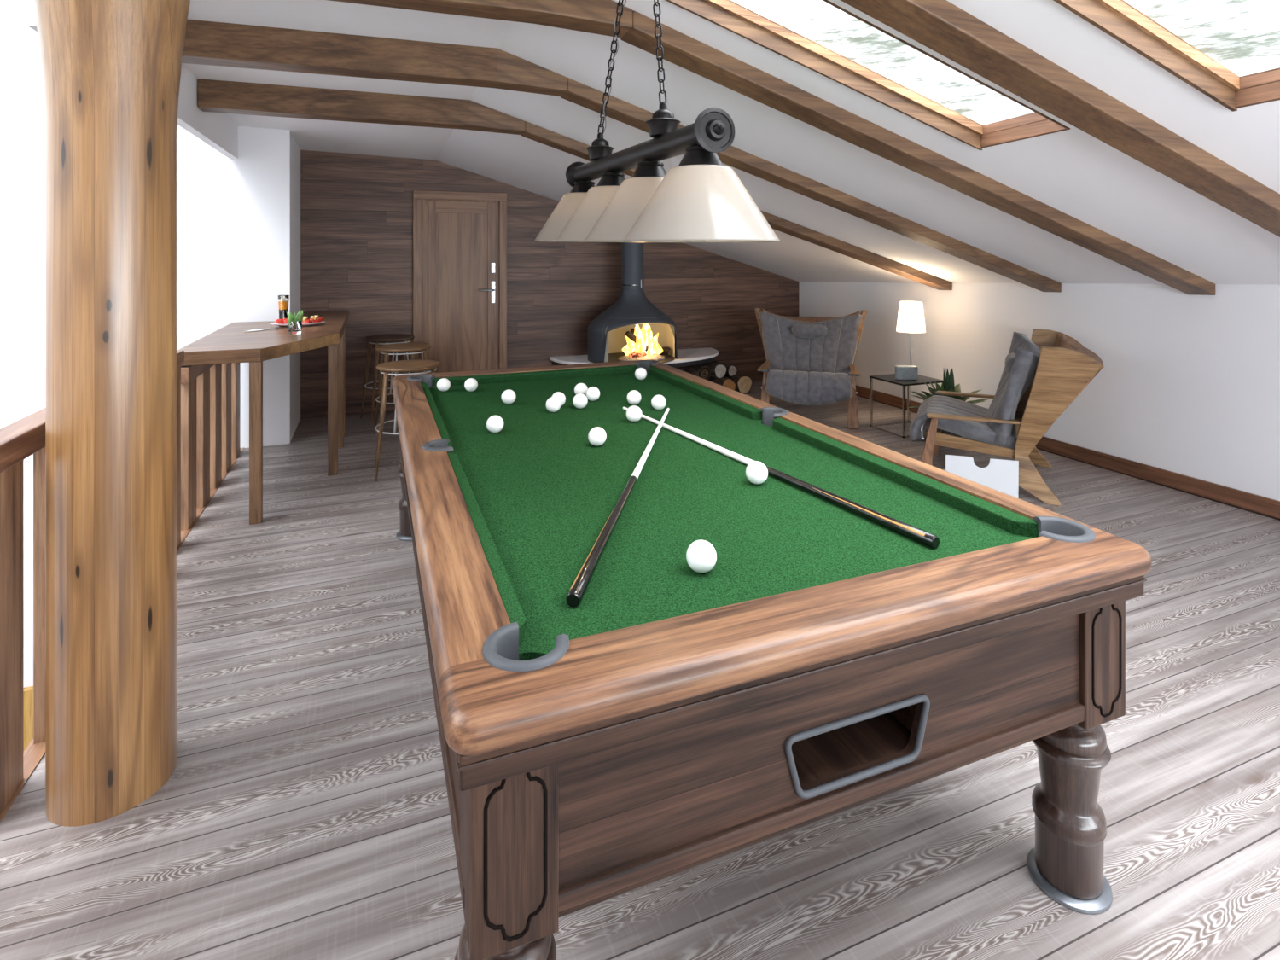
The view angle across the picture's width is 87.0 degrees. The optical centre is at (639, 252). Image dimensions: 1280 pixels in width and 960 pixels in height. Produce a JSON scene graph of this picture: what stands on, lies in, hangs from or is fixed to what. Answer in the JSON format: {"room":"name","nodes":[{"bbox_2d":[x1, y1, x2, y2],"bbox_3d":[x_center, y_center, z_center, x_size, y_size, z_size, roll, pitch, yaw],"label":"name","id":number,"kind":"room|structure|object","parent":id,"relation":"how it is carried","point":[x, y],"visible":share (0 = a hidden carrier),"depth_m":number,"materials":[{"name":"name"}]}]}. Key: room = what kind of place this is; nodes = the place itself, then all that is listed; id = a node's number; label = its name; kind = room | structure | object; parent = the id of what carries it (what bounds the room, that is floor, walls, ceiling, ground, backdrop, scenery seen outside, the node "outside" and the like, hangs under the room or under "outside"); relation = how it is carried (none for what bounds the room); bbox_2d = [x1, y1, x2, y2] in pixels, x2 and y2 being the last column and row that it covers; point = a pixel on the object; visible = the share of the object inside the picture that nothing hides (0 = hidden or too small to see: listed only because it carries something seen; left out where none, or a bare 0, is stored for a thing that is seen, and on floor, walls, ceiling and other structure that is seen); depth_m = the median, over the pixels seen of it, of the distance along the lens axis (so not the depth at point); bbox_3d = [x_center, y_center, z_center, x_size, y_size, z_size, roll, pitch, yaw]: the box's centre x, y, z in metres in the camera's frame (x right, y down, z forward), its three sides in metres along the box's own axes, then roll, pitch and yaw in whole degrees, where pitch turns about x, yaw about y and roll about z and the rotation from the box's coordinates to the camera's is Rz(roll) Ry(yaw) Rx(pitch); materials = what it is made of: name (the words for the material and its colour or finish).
{"room":"games hall","nodes":[
{"label":"games hall","id":0,"kind":"room"},
{"bbox_2d":[0,0,300,687],"bbox_3d":[-4.234,0.400,5.237,2.800,8.200,1.000,0,0,-22],"label":"wall","id":1,"kind":"structure","parent":0,"point":[238,220],"depth_m":5.05,"materials":[{"name":"white paint"}]},
{"bbox_2d":[23,686,33,750],"bbox_3d":[-4.318,3.755,4.637,2.000,1.470,0.048,0,0,-22],"label":"panel","id":2,"kind":"object","parent":1,"relation":"attached to","point":[28,691],"visible":0.02,"depth_m":4.65,"materials":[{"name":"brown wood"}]},
{"bbox_2d":[26,0,238,158],"bbox_3d":[-2.503,-0.882,3.638,0.055,0.335,3.250,0,0,-22],"label":"trim","id":3,"kind":"structure","parent":1,"relation":"attached to","point":[218,130],"depth_m":4.03,"materials":[{"name":"white paint"}]},
{"bbox_2d":[183,0,511,160],"bbox_3d":[-1.009,-1.129,1.956,1.590,0.475,9.180,0,0,-22],"label":"ceiling","id":4,"kind":"structure","parent":0,"point":[421,142],"depth_m":3.76,"materials":[{"name":"white paint"}]},
{"bbox_2d":[300,149,798,418],"bbox_3d":[-0.515,0.175,7.172,5.540,2.850,0.150,0,0,-22],"label":"wall","id":5,"kind":"structure","parent":0,"point":[357,210],"depth_m":6.78,"materials":[{"name":"brown wood"}]},
{"bbox_2d":[413,190,506,372],"bbox_3d":[-1.737,0.454,6.552,0.888,2.092,0.100,0,0,-22],"label":"door","id":6,"kind":"structure","parent":5,"relation":"in","point":[460,238],"depth_m":6.57,"materials":[{"name":"brown wood"}]},
{"bbox_2d":[549,347,718,367],"bbox_3d":[0.060,1.107,6.943,1.860,0.075,0.690,0,0,-22],"label":"shelf","id":7,"kind":"object","parent":5,"relation":"attached to","point":[694,356],"visible":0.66,"depth_m":6.90,"materials":[{"name":"white stone"}]},
{"bbox_2d":[587,242,677,363],"bbox_3d":[-0.079,0.339,6.804,0.910,1.463,0.823,0,0,-22],"label":"fireplace","id":8,"kind":"object","parent":7,"relation":"on","point":[607,339],"visible":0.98,"depth_m":6.69,"materials":[{"name":"grey metal"}]},
{"bbox_2d":[587,287,677,363],"bbox_3d":[-0.079,0.710,6.804,0.910,0.720,0.823,0,0,-22],"label":"stove","id":9,"kind":"object","parent":8,"relation":"in","point":[607,339],"depth_m":6.64,"materials":[{"name":"black metal"}]},
{"bbox_2d":[617,354,665,360],"bbox_3d":[0.018,1.032,6.722,0.500,0.060,0.373,0,0,-22],"label":"gravel bed","id":10,"kind":"object","parent":8,"relation":"in","point":[654,357],"visible":0.46,"depth_m":6.61,"materials":[{"name":"gravel"}]},
{"bbox_2d":[625,331,648,351],"bbox_3d":[-0.009,0.895,6.711,0.272,0.224,0.060,0,0,-1],"label":"log","id":11,"kind":"object","parent":10,"relation":"on","point":[628,334],"visible":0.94,"depth_m":6.69,"materials":[{"name":"brown wood"}]},
{"bbox_2d":[628,350,646,357],"bbox_3d":[-0.023,0.997,6.663,0.200,0.056,0.160,0,0,-22],"label":"embers","id":12,"kind":"object","parent":10,"relation":"on","point":[633,354],"visible":0.91,"depth_m":6.61,"materials":[{"name":"brown wood"}]},
{"bbox_2d":[622,323,663,355],"bbox_3d":[0.037,0.836,6.716,0.442,0.368,0.148,0,0,-22],"label":"fire","id":13,"kind":"object","parent":10,"relation":"on","point":[644,336],"visible":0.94,"depth_m":6.68,"materials":[{"name":"yellow"}]},
{"bbox_2d":[658,346,670,354],"bbox_3d":[0.221,1.004,6.898,0.194,0.094,0.093,0,0,0],"label":"log","id":14,"kind":"object","parent":8,"relation":"in","point":[666,349],"visible":0.47,"depth_m":6.86,"materials":[{"name":"brown wood"}]},
{"bbox_2d":[0,381,1279,959],"bbox_3d":[0.999,1.650,2.861,5.910,0.300,9.380,0,0,-22],"label":"floor","id":15,"kind":"structure","parent":0,"point":[303,811],"depth_m":1.83,"materials":[{"name":"grey wood"}]},
{"bbox_2d":[34,0,190,826],"bbox_3d":[-1.488,0.220,1.907,0.470,2.560,0.470,0,0,-22],"label":"wooden post","id":16,"kind":"object","parent":15,"relation":"on","point":[111,69],"visible":1,"depth_m":1.79,"materials":[{"name":"brown wood"}]},
{"bbox_2d":[0,349,244,821],"bbox_3d":[-1.526,1.010,1.293,0.090,1.020,8.330,0,0,-22],"label":"railing","id":17,"kind":"object","parent":15,"relation":"on","point":[208,396],"visible":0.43,"depth_m":2.06,"materials":[{"name":"brown wood"}]},
{"bbox_2d":[176,310,349,524],"bbox_3d":[-2.587,1.015,4.898,0.790,0.970,2.535,0,0,-22],"label":"bar table","id":18,"kind":"object","parent":15,"relation":"on","point":[229,344],"visible":0.88,"depth_m":4.10,"materials":[{"name":"brown wood"}]},
{"bbox_2d":[243,328,269,331],"bbox_3d":[-2.612,0.528,4.591,0.067,0.003,0.188,0,0,5],"label":"napkin","id":19,"kind":"object","parent":18,"relation":"on","point":[267,328],"visible":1,"depth_m":4.57,"materials":[{"name":"white paper"}]},
{"bbox_2d":[278,295,289,319],"bbox_3d":[-2.633,0.422,4.979,0.074,0.215,0.074,0,0,-22],"label":"beer glass","id":20,"kind":"object","parent":18,"relation":"on","point":[282,299],"visible":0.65,"depth_m":4.95,"materials":[{"name":"orange glass"}]},
{"bbox_2d":[286,309,302,334],"bbox_3d":[-2.240,0.453,4.378,0.093,0.154,0.099,0,0,-22],"label":"cocktail glass","id":21,"kind":"object","parent":18,"relation":"on","point":[294,323],"visible":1,"depth_m":4.35,"materials":[{"name":"green"}]},
{"bbox_2d":[269,314,324,326],"bbox_3d":[-2.481,0.495,4.889,0.360,0.070,0.216,0,0,-22],"label":"plate","id":22,"kind":"object","parent":18,"relation":"on","point":[306,322],"visible":0.66,"depth_m":4.85,"materials":[{"name":"pink"}]},
{"bbox_2d":[360,333,415,424],"bbox_3d":[-2.260,1.131,6.107,0.440,0.739,0.440,0,0,-39],"label":"bar stool","id":23,"kind":"object","parent":15,"relation":"on","point":[398,337],"visible":0.75,"depth_m":6.06,"materials":[{"name":"wood"}]},
{"bbox_2d":[373,343,430,434],"bbox_3d":[-1.937,1.134,5.536,0.440,0.734,0.440,0,0,-27],"label":"bar stool","id":24,"kind":"object","parent":15,"relation":"on","point":[421,348],"visible":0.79,"depth_m":5.54,"materials":[{"name":"brown wood"}]},
{"bbox_2d":[374,359,441,481],"bbox_3d":[-1.591,1.134,4.641,0.440,0.734,0.440,0,0,-22],"label":"bar stool","id":25,"kind":"object","parent":15,"relation":"on","point":[412,365],"visible":0.75,"depth_m":4.50,"materials":[{"name":"brown wood"}]},
{"bbox_2d":[708,376,736,390],"bbox_3d":[0.841,1.402,7.207,0.185,0.186,0.385,0,0,-29],"label":"log","id":26,"kind":"object","parent":15,"relation":"on","point":[724,381],"visible":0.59,"depth_m":7.06,"materials":[{"name":"brown wood"}]},
{"bbox_2d":[700,361,726,378],"bbox_3d":[0.757,1.241,7.206,0.160,0.157,0.365,0,0,-29],"label":"log","id":27,"kind":"object","parent":26,"relation":"on","point":[718,370],"visible":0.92,"depth_m":7.06,"materials":[{"name":"brown wood"}]},
{"bbox_2d":[724,372,752,394],"bbox_3d":[1.019,1.401,7.299,0.212,0.206,0.385,0,0,-29],"label":"log","id":28,"kind":"object","parent":15,"relation":"on","point":[743,383],"visible":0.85,"depth_m":7.13,"materials":[{"name":"brown wood"}]},
{"bbox_2d":[712,360,737,376],"bbox_3d":[0.905,1.256,7.319,0.120,0.120,0.345,0,0,-29],"label":"log","id":29,"kind":"object","parent":28,"relation":"on","point":[731,370],"visible":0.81,"depth_m":7.17,"materials":[{"name":"brown wood"}]},
{"bbox_2d":[391,359,1151,959],"bbox_3d":[-0.090,1.080,2.600,1.557,0.840,2.940,0,0,-22],"label":"pool table","id":30,"kind":"object","parent":15,"relation":"on","point":[829,660],"visible":0.91,"depth_m":1.39,"materials":[{"name":"brown wood"}]},
{"bbox_2d":[420,381,451,446],"bbox_3d":[-0.911,0.696,2.966,0.034,0.044,1.228,0,0,-22],"label":"cushion","id":31,"kind":"object","parent":30,"relation":"on","point":[440,430],"depth_m":2.79,"materials":[{"name":"green fabric"}]},
{"bbox_2d":[436,378,450,391],"bbox_3d":[-1.009,0.680,3.464,0.069,0.069,0.069,0,0,-22],"label":"ball","id":32,"kind":"object","parent":30,"relation":"on","point":[444,384],"visible":1,"depth_m":3.44,"materials":[{"name":"white plastic"}]},
{"bbox_2d":[464,378,477,391],"bbox_3d":[-0.868,0.680,3.464,0.069,0.069,0.069,0,0,-22],"label":"ball","id":33,"kind":"object","parent":30,"relation":"on","point":[471,384],"visible":1,"depth_m":3.44,"materials":[{"name":"white plastic"}]},
{"bbox_2d":[447,452,526,646],"bbox_3d":[-0.425,0.696,1.743,0.034,0.044,1.168,0,0,-22],"label":"cushion","id":34,"kind":"object","parent":30,"relation":"on","point":[509,607],"depth_m":1.48,"materials":[{"name":"green fabric"}]},
{"bbox_2d":[486,415,503,432],"bbox_3d":[-0.575,0.680,2.672,0.069,0.069,0.069,0,0,-22],"label":"ball","id":35,"kind":"object","parent":30,"relation":"on","point":[494,423],"visible":1,"depth_m":2.65,"materials":[{"name":"white plastic"}]},
{"bbox_2d":[500,389,516,404],"bbox_3d":[-0.619,0.680,3.177,0.069,0.069,0.069,0,0,-22],"label":"ball","id":36,"kind":"object","parent":30,"relation":"on","point":[509,396],"visible":1,"depth_m":3.15,"materials":[{"name":"white plastic"}]},
{"bbox_2d":[432,365,637,385],"bbox_3d":[-0.557,0.696,3.817,1.185,0.044,0.045,0,0,-22],"label":"cushion","id":37,"kind":"object","parent":30,"relation":"on","point":[597,370],"depth_m":3.80,"materials":[{"name":"green fabric"}]},
{"bbox_2d":[545,396,561,412],"bbox_3d":[-0.388,0.680,3.016,0.069,0.069,0.069,0,0,-22],"label":"ball","id":38,"kind":"object","parent":30,"relation":"on","point":[553,404],"visible":1,"depth_m":2.99,"materials":[{"name":"white plastic"}]},
{"bbox_2d":[551,391,565,406],"bbox_3d":[-0.378,0.680,3.122,0.069,0.069,0.069,0,0,-22],"label":"ball","id":39,"kind":"object","parent":30,"relation":"on","point":[561,396],"visible":0.56,"depth_m":3.10,"materials":[{"name":"white plastic"}]},
{"bbox_2d":[572,393,587,408],"bbox_3d":[-0.273,0.680,3.086,0.069,0.069,0.069,0,0,-22],"label":"ball","id":40,"kind":"object","parent":30,"relation":"on","point":[580,400],"visible":1,"depth_m":3.06,"materials":[{"name":"white plastic"}]},
{"bbox_2d":[574,383,587,395],"bbox_3d":[-0.291,0.680,3.335,0.069,0.069,0.069,0,0,-22],"label":"ball","id":41,"kind":"object","parent":30,"relation":"on","point":[580,387],"visible":0.7,"depth_m":3.31,"materials":[{"name":"white plastic"}]},
{"bbox_2d":[586,386,599,401],"bbox_3d":[-0.226,0.680,3.244,0.069,0.069,0.069,0,0,-22],"label":"ball","id":42,"kind":"object","parent":30,"relation":"on","point":[592,392],"visible":0.99,"depth_m":3.22,"materials":[{"name":"white plastic"}]},
{"bbox_2d":[587,426,606,446],"bbox_3d":[-0.158,0.680,2.492,0.069,0.069,0.069,0,0,-22],"label":"ball","id":43,"kind":"object","parent":30,"relation":"on","point":[596,436],"visible":1,"depth_m":2.47,"materials":[{"name":"white plastic"}]},
{"bbox_2d":[565,407,669,607],"bbox_3d":[-0.001,0.698,2.154,0.031,0.032,1.626,0,0,9],"label":"stick","id":44,"kind":"object","parent":30,"relation":"on","point":[573,598],"visible":1,"depth_m":1.61,"materials":[{"name":"black paint"}]},
{"bbox_2d":[626,405,642,422],"bbox_3d":[-0.025,0.680,2.841,0.069,0.069,0.069,0,0,-22],"label":"ball","id":45,"kind":"object","parent":30,"relation":"on","point":[634,413],"visible":1,"depth_m":2.82,"materials":[{"name":"white plastic"}]},
{"bbox_2d":[627,389,641,405],"bbox_3d":[-0.028,0.680,3.159,0.069,0.069,0.069,0,0,-22],"label":"ball","id":46,"kind":"object","parent":30,"relation":"on","point":[634,397],"visible":1,"depth_m":3.13,"materials":[{"name":"white plastic"}]},
{"bbox_2d":[634,367,646,379],"bbox_3d":[0.005,0.680,3.781,0.069,0.069,0.069,0,0,-22],"label":"ball","id":47,"kind":"object","parent":30,"relation":"on","point":[640,373],"visible":1,"depth_m":3.76,"materials":[{"name":"white plastic"}]},
{"bbox_2d":[651,394,666,410],"bbox_3d":[0.085,0.680,3.060,0.069,0.069,0.069,0,0,-22],"label":"ball","id":48,"kind":"object","parent":30,"relation":"on","point":[658,402],"visible":1,"depth_m":3.04,"materials":[{"name":"white plastic"}]},
{"bbox_2d":[686,539,716,573],"bbox_3d":[0.138,0.680,1.508,0.069,0.069,0.069,0,0,-22],"label":"ball","id":49,"kind":"object","parent":30,"relation":"on","point":[701,555],"visible":1,"depth_m":1.49,"materials":[{"name":"white plastic"}]},
{"bbox_2d":[648,366,762,419],"bbox_3d":[0.279,0.696,3.439,0.045,0.044,1.228,0,0,-22],"label":"cushion","id":50,"kind":"object","parent":30,"relation":"on","point":[744,409],"depth_m":3.28,"materials":[{"name":"green fabric"}]},
{"bbox_2d":[745,460,767,484],"bbox_3d":[0.361,0.680,2.081,0.069,0.069,0.069,0,0,-22],"label":"ball","id":51,"kind":"object","parent":30,"relation":"on","point":[756,472],"visible":1,"depth_m":2.06,"materials":[{"name":"white plastic"}]},
{"bbox_2d":[622,407,939,548],"bbox_3d":[0.320,0.698,2.342,0.031,0.031,1.641,0,0,-29],"label":"stick","id":52,"kind":"object","parent":30,"relation":"on","point":[927,538],"visible":0.88,"depth_m":1.89,"materials":[{"name":"black paint"}]},
{"bbox_2d":[569,536,1034,639],"bbox_3d":[0.407,0.696,1.391,1.185,0.044,0.034,0,0,-22],"label":"cushion","id":53,"kind":"object","parent":30,"relation":"on","point":[668,618],"depth_m":1.34,"materials":[{"name":"green fabric"}]},
{"bbox_2d":[791,712,910,785],"bbox_3d":[0.363,1.008,1.441,0.380,0.007,0.280,0,0,-22],"label":"tray","id":54,"kind":"object","parent":30,"relation":"on","point":[822,759],"depth_m":1.37,"materials":[{"name":"brown wood"}]},
{"bbox_2d":[772,417,1038,537],"bbox_3d":[0.765,0.696,2.216,0.045,0.044,1.168,0,0,-22],"label":"cushion","id":55,"kind":"object","parent":30,"relation":"on","point":[1012,521],"depth_m":2.02,"materials":[{"name":"green fabric"}]},
{"bbox_2d":[754,308,866,428],"bbox_3d":[1.581,1.030,6.298,1.052,0.956,1.090,0,0,15],"label":"lounge chair","id":56,"kind":"object","parent":15,"relation":"on","point":[810,361],"visible":0.98,"depth_m":6.25,"materials":[{"name":"grey fabric"}]},
{"bbox_2d":[765,369,851,405],"bbox_3d":[1.521,1.179,6.077,0.719,0.261,0.631,0,0,15],"label":"seat cushion","id":57,"kind":"object","parent":56,"relation":"on","point":[799,386],"depth_m":5.81,"materials":[{"name":"grey fabric"}]},
{"bbox_2d":[791,324,827,338],"bbox_3d":[1.600,0.744,6.368,0.330,0.132,0.100,0,0,15],"label":"pillow","id":58,"kind":"object","parent":56,"relation":"on","point":[798,331],"depth_m":6.34,"materials":[{"name":"grey fabric"}]},
{"bbox_2d":[758,311,862,373],"bbox_3d":[1.601,0.889,6.370,0.967,0.640,0.377,0,0,15],"label":"cushion","id":59,"kind":"object","parent":56,"relation":"on","point":[829,346],"depth_m":6.32,"materials":[{"name":"grey fabric"}]},
{"bbox_2d":[869,373,942,438],"bbox_3d":[2.257,1.282,5.707,0.436,0.437,0.406,0,0,-22],"label":"side table","id":60,"kind":"object","parent":15,"relation":"on","point":[890,378],"visible":0.64,"depth_m":5.69,"materials":[{"name":"black metal"}]},
{"bbox_2d":[895,365,918,379],"bbox_3d":[2.229,1.005,5.642,0.176,0.114,0.060,0,0,0],"label":"stone block","id":61,"kind":"object","parent":60,"relation":"on","point":[902,372],"visible":1,"depth_m":5.61,"materials":[{"name":"grey stone"}]},
{"bbox_2d":[896,300,925,365],"bbox_3d":[2.332,0.737,5.802,0.236,0.653,0.236,0,0,-22],"label":"table lamp","id":62,"kind":"object","parent":60,"relation":"on","point":[910,318],"visible":0.84,"depth_m":5.72,"materials":[{"name":"white fabric"}]},
{"bbox_2d":[908,367,987,436],"bbox_3d":[2.468,1.205,5.345,0.742,0.589,0.594,0,0,-10],"label":"potted plant","id":63,"kind":"object","parent":15,"relation":"on","point":[948,384],"visible":0.2,"depth_m":5.32,"materials":[{"name":"green plant"}]},
{"bbox_2d":[942,454,1018,498],"bbox_3d":[2.125,1.381,4.220,0.405,0.239,0.166,0,0,18],"label":"magazine rack","id":64,"kind":"object","parent":15,"relation":"on","point":[1001,475],"visible":0.77,"depth_m":4.13,"materials":[{"name":"white plastic"}]},
{"bbox_2d":[908,329,1103,506],"bbox_3d":[2.411,1.030,4.504,1.090,0.956,1.052,0,0,28],"label":"lounge chair","id":65,"kind":"object","parent":15,"relation":"on","point":[1044,374],"visible":0.98,"depth_m":4.17,"materials":[{"name":"brown wood"}]},
{"bbox_2d":[908,395,1017,448],"bbox_3d":[2.209,1.179,4.611,0.631,0.261,0.719,0,0,28],"label":"seat cushion","id":66,"kind":"object","parent":65,"relation":"on","point":[981,434],"depth_m":4.36,"materials":[{"name":"grey fabric"}]},
{"bbox_2d":[1004,353,1015,374],"bbox_3d":[2.476,0.744,4.470,0.100,0.132,0.330,0,0,28],"label":"pillow","id":67,"kind":"object","parent":65,"relation":"on","point":[1009,363],"depth_m":4.37,"materials":[{"name":"grey fabric"}]},
{"bbox_2d":[986,331,1040,444],"bbox_3d":[2.478,0.889,4.469,0.377,0.640,0.967,0,0,28],"label":"cushion","id":68,"kind":"object","parent":65,"relation":"on","point":[1015,403],"depth_m":4.15,"materials":[{"name":"grey fabric"}]},
{"bbox_3d":[0.647,1.416,7.162,0.152,0.152,0.405,0,0,-29],"label":"log","id":69,"kind":"object","parent":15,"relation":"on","visible":0},
{"bbox_2d":[679,364,710,380],"bbox_3d":[0.586,1.266,7.169,0.168,0.165,0.365,0,0,-29],"label":"log","id":70,"kind":"object","parent":69,"relation":"on","point":[700,370],"visible":0.81,"depth_m":7.03,"materials":[{"name":"brown wood"}]},
{"bbox_2d":[436,0,1279,285],"bbox_3d":[1.663,-0.488,3.018,4.160,1.674,9.180,0,0,-22],"label":"ceiling","id":71,"kind":"structure","parent":0,"point":[1072,171],"depth_m":3.38,"materials":[{"name":"white paint"}]},
{"bbox_2d":[197,78,952,290],"bbox_3d":[0.081,-0.346,4.923,5.693,1.364,0.300,0,0,-21],"label":"ceiling beam","id":72,"kind":"structure","parent":71,"relation":"attached to","point":[224,96],"depth_m":4.24,"materials":[{"name":"brown wood"}]},
{"bbox_2d":[181,19,1061,292],"bbox_3d":[0.448,-0.383,4.003,5.689,1.364,0.349,0,0,-22],"label":"ceiling beam","id":73,"kind":"structure","parent":71,"relation":"attached to","point":[206,43],"depth_m":3.32,"materials":[{"name":"brown wood"}]},
{"bbox_2d":[534,0,779,242],"bbox_3d":[-0.035,-0.519,2.416,0.438,0.976,1.554,0,0,-22],"label":"lamp","id":74,"kind":"object","parent":71,"relation":"hanging from","point":[701,199],"visible":1,"depth_m":2.03,"materials":[{"name":"black metal"}]},
{"bbox_2d":[328,0,1215,295],"bbox_3d":[0.802,-0.419,3.111,5.689,1.364,0.309,0,0,-22],"label":"ceiling beam","id":75,"kind":"structure","parent":71,"relation":"attached to","point":[591,16],"depth_m":2.96,"materials":[{"name":"brown wood"}]},
{"bbox_2d":[665,0,1070,150],"bbox_3d":[0.827,-0.770,2.529,1.687,0.620,0.422,0,0,-22],"label":"frame","id":76,"kind":"structure","parent":71,"relation":"attached to","point":[728,14],"depth_m":2.73,"materials":[{"name":"brown wood"}]},
{"bbox_2d":[840,0,1279,237],"bbox_3d":[1.151,-0.455,2.233,5.689,1.368,0.180,0,0,-22],"label":"ceiling beam","id":77,"kind":"structure","parent":71,"relation":"attached to","point":[941,26],"depth_m":2.33,"materials":[{"name":"brown wood"}]},
{"bbox_2d":[1053,0,1279,111],"bbox_3d":[1.356,-0.804,1.327,1.782,0.678,1.227,0,0,-22],"label":"frame","id":78,"kind":"structure","parent":71,"relation":"attached to","point":[1118,19],"depth_m":2.09,"materials":[{"name":"brown wood"}]},
{"bbox_2d":[798,281,1279,500],"bbox_3d":[3.666,0.675,3.814,0.150,1.850,9.180,0,0,-22],"label":"wall","id":79,"kind":"structure","parent":0,"point":[1189,385],"depth_m":4.53,"materials":[{"name":"white paint"}]},
{"bbox_2d":[855,384,1279,520],"bbox_3d":[3.586,1.448,3.782,0.022,0.105,9.180,0,0,-22],"label":"baseboard","id":80,"kind":"structure","parent":79,"relation":"attached to","point":[1255,503],"depth_m":4.39,"materials":[{"name":"brown wood"}]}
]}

